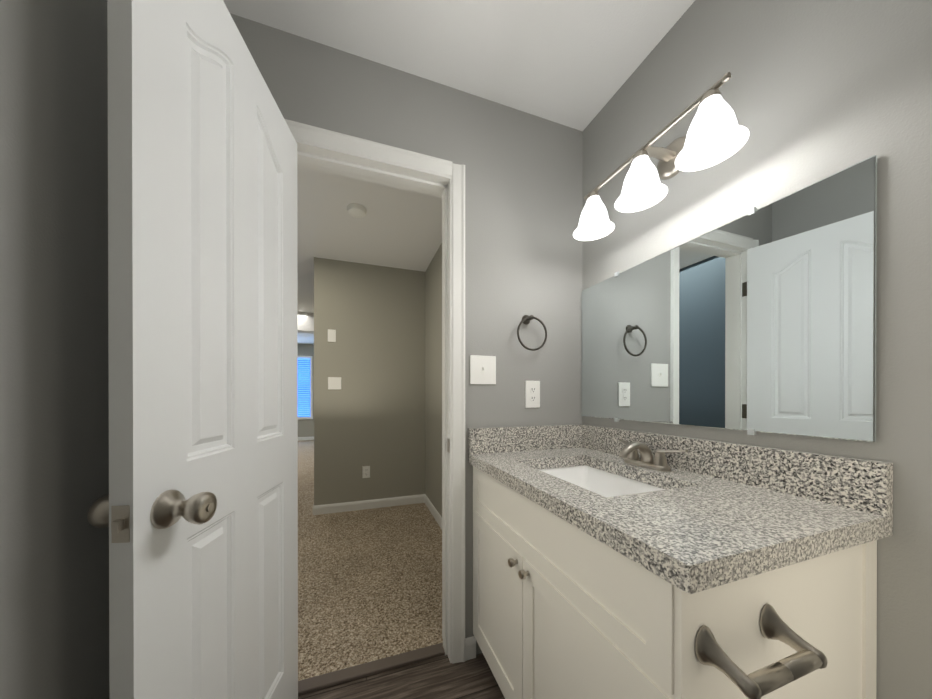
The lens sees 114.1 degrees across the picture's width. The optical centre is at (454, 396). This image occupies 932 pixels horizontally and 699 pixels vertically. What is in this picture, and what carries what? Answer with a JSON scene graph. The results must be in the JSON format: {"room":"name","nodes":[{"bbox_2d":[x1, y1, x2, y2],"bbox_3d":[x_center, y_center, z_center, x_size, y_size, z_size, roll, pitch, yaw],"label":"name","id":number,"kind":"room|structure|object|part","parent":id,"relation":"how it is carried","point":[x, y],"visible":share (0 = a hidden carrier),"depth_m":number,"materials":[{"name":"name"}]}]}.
{"room":"bathroom","nodes":[
{"label":"bathroom","id":0,"kind":"room"},
{"bbox_2d":[0,0,109,698],"bbox_3d":[-0.490,-0.086,-0.190,0.120,2.427,2.724,0,0,-18],"label":"wall","id":1,"kind":"structure","parent":0,"point":[54,487],"depth_m":0.49,"materials":[{"name":"grey paint"}]},
{"bbox_2d":[298,344,313,436],"bbox_3d":[-3.473,-0.107,7.743,3.375,2.427,0.120,0,0,-18],"label":"wall","id":2,"kind":"structure","parent":0,"point":[305,427],"depth_m":7.60,"materials":[{"name":"grey paint"}]},
{"bbox_2d":[298,356,312,419],"bbox_3d":[-4.108,-0.227,7.442,1.100,1.590,0.048,0,0,-18],"label":"window","id":3,"kind":"structure","parent":2,"relation":"in","point":[304,380],"depth_m":7.58,"materials":[{"name":"blue glass"}]},
{"bbox_2d":[298,358,309,415],"bbox_3d":[-4.108,-0.246,7.441,0.964,1.448,0.030,0,0,-18],"label":"window blinds","id":4,"kind":"object","parent":3,"relation":"attached to","point":[303,386],"visible":0.38,"depth_m":7.55,"materials":[{"name":"blue plastic"}]},
{"bbox_2d":[298,437,313,440],"bbox_3d":[-4.028,1.053,7.492,2.160,0.085,0.013,0,0,-18],"label":"baseboard","id":5,"kind":"structure","parent":2,"relation":"attached to","point":[299,438],"depth_m":7.58,"materials":[{"name":"white paint"}]},
{"bbox_2d":[314,257,424,505],"bbox_3d":[-0.779,-0.094,3.072,1.185,2.427,0.120,0,0,-18],"label":"wall","id":6,"kind":"structure","parent":0,"point":[371,413],"depth_m":2.98,"materials":[{"name":"grey paint"}]},
{"bbox_2d":[328,329,335,341],"bbox_3d":[-1.171,-0.580,2.868,0.072,0.118,0.016,0,0,-18],"label":"light switch","id":7,"kind":"object","parent":6,"relation":"attached to","point":[331,335],"visible":1,"depth_m":2.87,"materials":[{"name":"white plastic"}]},
{"bbox_2d":[328,377,340,389],"bbox_3d":[-1.147,-0.127,2.877,0.118,0.118,0.016,0,0,-18],"label":"light switch","id":8,"kind":"object","parent":6,"relation":"attached to","point":[334,383],"visible":1,"depth_m":2.88,"materials":[{"name":"white plastic"}]},
{"bbox_2d":[362,466,369,477],"bbox_3d":[-0.875,0.743,2.973,0.072,0.116,0.008,0,0,-18],"label":"outlet","id":9,"kind":"object","parent":6,"relation":"attached to","point":[365,471],"visible":1,"depth_m":2.97,"materials":[{"name":"white plastic"}]},
{"bbox_2d":[316,494,423,514],"bbox_3d":[-0.808,1.065,2.996,1.020,0.085,0.013,0,0,-18],"label":"baseboard","id":10,"kind":"structure","parent":6,"relation":"attached to","point":[362,505],"depth_m":2.97,"materials":[{"name":"white paint"}]},
{"bbox_2d":[298,440,442,680],"bbox_3d":[-2.421,1.160,4.365,3.495,0.112,7.201,0,0,-18],"label":"floor","id":11,"kind":"structure","parent":0,"point":[369,585],"depth_m":1.80,"materials":[{"name":"beige carpet"}]},
{"bbox_2d":[298,653,504,698],"bbox_3d":[0.297,1.177,0.055,1.766,0.100,2.689,0,0,-18],"label":"floor","id":12,"kind":"structure","parent":0,"point":[441,677],"depth_m":1.18,"materials":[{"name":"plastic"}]},
{"bbox_2d":[298,643,444,694],"bbox_3d":[-0.333,1.117,1.245,0.613,0.015,0.052,0,0,-18],"label":"threshold","id":13,"kind":"object","parent":12,"relation":"on","point":[319,682],"depth_m":1.23,"materials":[{"name":"brown wood"}]},
{"bbox_2d":[468,424,892,698],"bbox_3d":[0.478,0.631,0.961,0.610,0.988,0.904,0,0,-18],"label":"bathroom vanity","id":14,"kind":"object","parent":12,"relation":"on","point":[612,563],"visible":1,"depth_m":0.64,"materials":[{"name":"white paint"}]},
{"bbox_3d":[0.190,0.513,0.903,0.027,0.025,0.089,0,0,-18],"label":"knob","id":15,"kind":"part","parent":14,"relation":"part of","materials":[{"name":"silver metal"}]},
{"bbox_3d":[0.220,0.643,0.885,0.018,0.693,0.847,0,0,-18],"label":"door","id":16,"kind":"part","parent":14,"relation":"part of","materials":[{"name":"white paint"}]},
{"bbox_2d":[468,424,892,594],"bbox_3d":[0.484,0.212,0.962,0.598,0.150,0.904,0,0,-18],"label":"countertop","id":17,"kind":"structure","parent":14,"relation":"on","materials":[{"name":"stone"}]},
{"bbox_2d":[538,465,664,496],"bbox_3d":[0.456,0.357,0.996,0.388,0.140,0.502,0,0,-18],"label":"sink","id":18,"kind":"object","parent":17,"relation":"in","point":[606,482],"depth_m":1.16,"materials":[{"name":"white ceramic"}]},
{"bbox_2d":[618,439,687,471],"bbox_3d":[0.630,0.199,1.047,0.142,0.090,0.255,0,0,-18],"label":"faucet","id":19,"kind":"object","parent":17,"relation":"on","point":[630,460],"depth_m":1.03,"materials":[{"name":"silver metal"}]},
{"bbox_2d":[695,604,826,698],"bbox_3d":[0.485,0.396,0.475,0.199,0.059,0.070,0,0,-18],"label":"toilet paper holder","id":20,"kind":"object","parent":14,"relation":"attached to","point":[806,658],"visible":1,"depth_m":0.46,"materials":[{"name":"silver metal"}]},
{"bbox_2d":[230,13,582,654],"bbox_3d":[-0.116,-0.090,1.304,1.526,2.427,0.120,0,0,-18],"label":"wall","id":21,"kind":"structure","parent":0,"point":[523,198],"depth_m":1.33,"materials":[{"name":"grey paint"}]},
{"bbox_2d":[107,0,297,698],"bbox_3d":[-0.555,0.103,0.779,0.035,2.016,0.609,0,0,-5],"label":"door","id":22,"kind":"structure","parent":21,"relation":"in","point":[202,279],"depth_m":0.62,"materials":[{"name":"white paint"}]},
{"bbox_2d":[111,505,129,542],"bbox_3d":[-0.527,0.201,0.470,0.025,0.058,0.012,0,0,-5],"label":"latch plate","id":23,"kind":"object","parent":22,"relation":"attached to","point":[120,523],"depth_m":0.47,"materials":[{"name":"silver metal"}]},
{"bbox_2d":[87,490,216,528],"bbox_3d":[-0.533,0.201,0.538,0.183,0.066,0.066,0,0,-5],"label":"door knob","id":24,"kind":"object","parent":22,"relation":"attached to","point":[169,508],"depth_m":0.52,"materials":[{"name":"silver metal"}]},
{"bbox_2d":[285,119,464,662],"bbox_3d":[-0.328,0.073,1.228,0.737,2.102,0.141,0,0,-18],"label":"door frame","id":25,"kind":"structure","parent":21,"relation":"attached to","point":[310,134],"depth_m":1.27,"materials":[{"name":"white paint"}]},
{"bbox_2d":[447,438,449,452],"bbox_3d":[-0.027,0.209,1.292,0.002,0.058,0.032,0,0,-18],"label":"strike plate","id":26,"kind":"object","parent":25,"relation":"attached to","point":[448,445],"visible":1,"depth_m":1.29,"materials":[{"name":"silver metal"}]},
{"bbox_2d":[465,636,475,660],"bbox_3d":[0.292,1.085,0.071,1.526,0.085,2.484,0,0,-18],"label":"baseboard","id":27,"kind":"structure","parent":21,"relation":"attached to","point":[470,647],"depth_m":1.29,"materials":[{"name":"white paint"}]},
{"bbox_2d":[470,355,495,383],"bbox_3d":[0.124,-0.116,1.310,0.122,0.125,0.016,0,0,-18],"label":"light switch","id":28,"kind":"object","parent":21,"relation":"attached to","point":[482,369],"visible":1,"depth_m":1.31,"materials":[{"name":"white plastic"}]},
{"bbox_2d":[517,315,546,350],"bbox_3d":[0.339,-0.289,1.363,0.153,0.170,0.049,0,0,-18],"label":"towel ring","id":29,"kind":"object","parent":21,"relation":"attached to","point":[526,319],"visible":1,"depth_m":1.35,"materials":[{"name":"silver metal"}]},
{"bbox_2d":[525,381,539,407],"bbox_3d":[0.359,-0.011,1.392,0.076,0.124,0.008,0,0,-18],"label":"outlet","id":30,"kind":"object","parent":21,"relation":"attached to","point":[532,394],"visible":1,"depth_m":1.39,"materials":[{"name":"white plastic"}]},
{"bbox_2d":[425,243,441,516],"bbox_3d":[0.022,-0.092,2.343,0.120,2.427,1.766,0,0,-18],"label":"wall","id":31,"kind":"structure","parent":0,"point":[433,382],"depth_m":2.83,"materials":[{"name":"grey paint"}]},
{"bbox_2d":[424,494,441,528],"bbox_3d":[-0.041,1.067,2.327,0.013,0.085,1.762,0,0,-18],"label":"baseboard","id":32,"kind":"structure","parent":31,"relation":"attached to","point":[432,509],"depth_m":2.78,"materials":[{"name":"white paint"}]},
{"bbox_2d":[223,0,694,344],"bbox_3d":[-1.826,-1.358,3.139,3.861,0.100,9.890,0,0,-18],"label":"ceiling","id":33,"kind":"structure","parent":0,"point":[574,64],"depth_m":1.16,"materials":[{"name":"white paint"}]},
{"bbox_2d":[297,312,313,333],"bbox_3d":[-3.046,-1.168,4.554,2.190,0.287,0.200,0,0,-18],"label":"ceiling light","id":34,"kind":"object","parent":33,"relation":"attached to","point":[305,322],"depth_m":4.69,"materials":[{"name":"white glass"}]},
{"bbox_2d":[347,203,366,217],"bbox_3d":[-0.683,-1.285,2.100,0.130,0.038,0.130,0,0,-18],"label":"smoke detector","id":35,"kind":"object","parent":33,"relation":"attached to","point":[355,210],"visible":1,"depth_m":2.07,"materials":[{"name":"white plastic"}]},
{"bbox_2d":[582,0,931,698],"bbox_3d":[1.073,-0.087,0.326,0.120,2.427,2.724,0,0,-18],"label":"wall","id":36,"kind":"structure","parent":0,"point":[813,91],"depth_m":0.71,"materials":[{"name":"grey paint"}]},
{"bbox_2d":[573,72,748,240],"bbox_3d":[0.656,-0.774,1.017,0.235,0.232,0.568,0,0,-18],"label":"sconce","id":37,"kind":"object","parent":36,"relation":"attached to","point":[716,133],"visible":1,"depth_m":0.95,"materials":[{"name":"white glass"}]},
{"bbox_3d":[0.551,-0.722,1.202,0.152,0.127,0.152,0,0,-18],"label":"lamp shade","id":38,"kind":"part","parent":37,"relation":"part of","materials":[{"name":"white glass"}]},
{"bbox_3d":[0.616,-0.722,1.004,0.152,0.127,0.152,0,0,-18],"label":"lamp shade","id":39,"kind":"part","parent":37,"relation":"part of","materials":[{"name":"white glass"}]},
{"bbox_3d":[0.680,-0.831,1.025,0.183,0.120,0.510,0,0,-18],"label":"frame","id":40,"kind":"part","parent":37,"relation":"part of","materials":[{"name":"silver metal"}]},
{"bbox_3d":[0.681,-0.721,0.807,0.152,0.127,0.152,0,0,-18],"label":"lamp shade","id":41,"kind":"part","parent":37,"relation":"part of","materials":[{"name":"white glass"}]},
{"bbox_2d":[581,155,877,441],"bbox_3d":[0.759,-0.210,1.061,0.012,0.632,0.881,0,0,-18],"label":"mirror","id":42,"kind":"object","parent":36,"relation":"attached to","point":[754,320],"visible":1,"depth_m":0.83,"materials":[{"name":"clear glass"}]}
]}

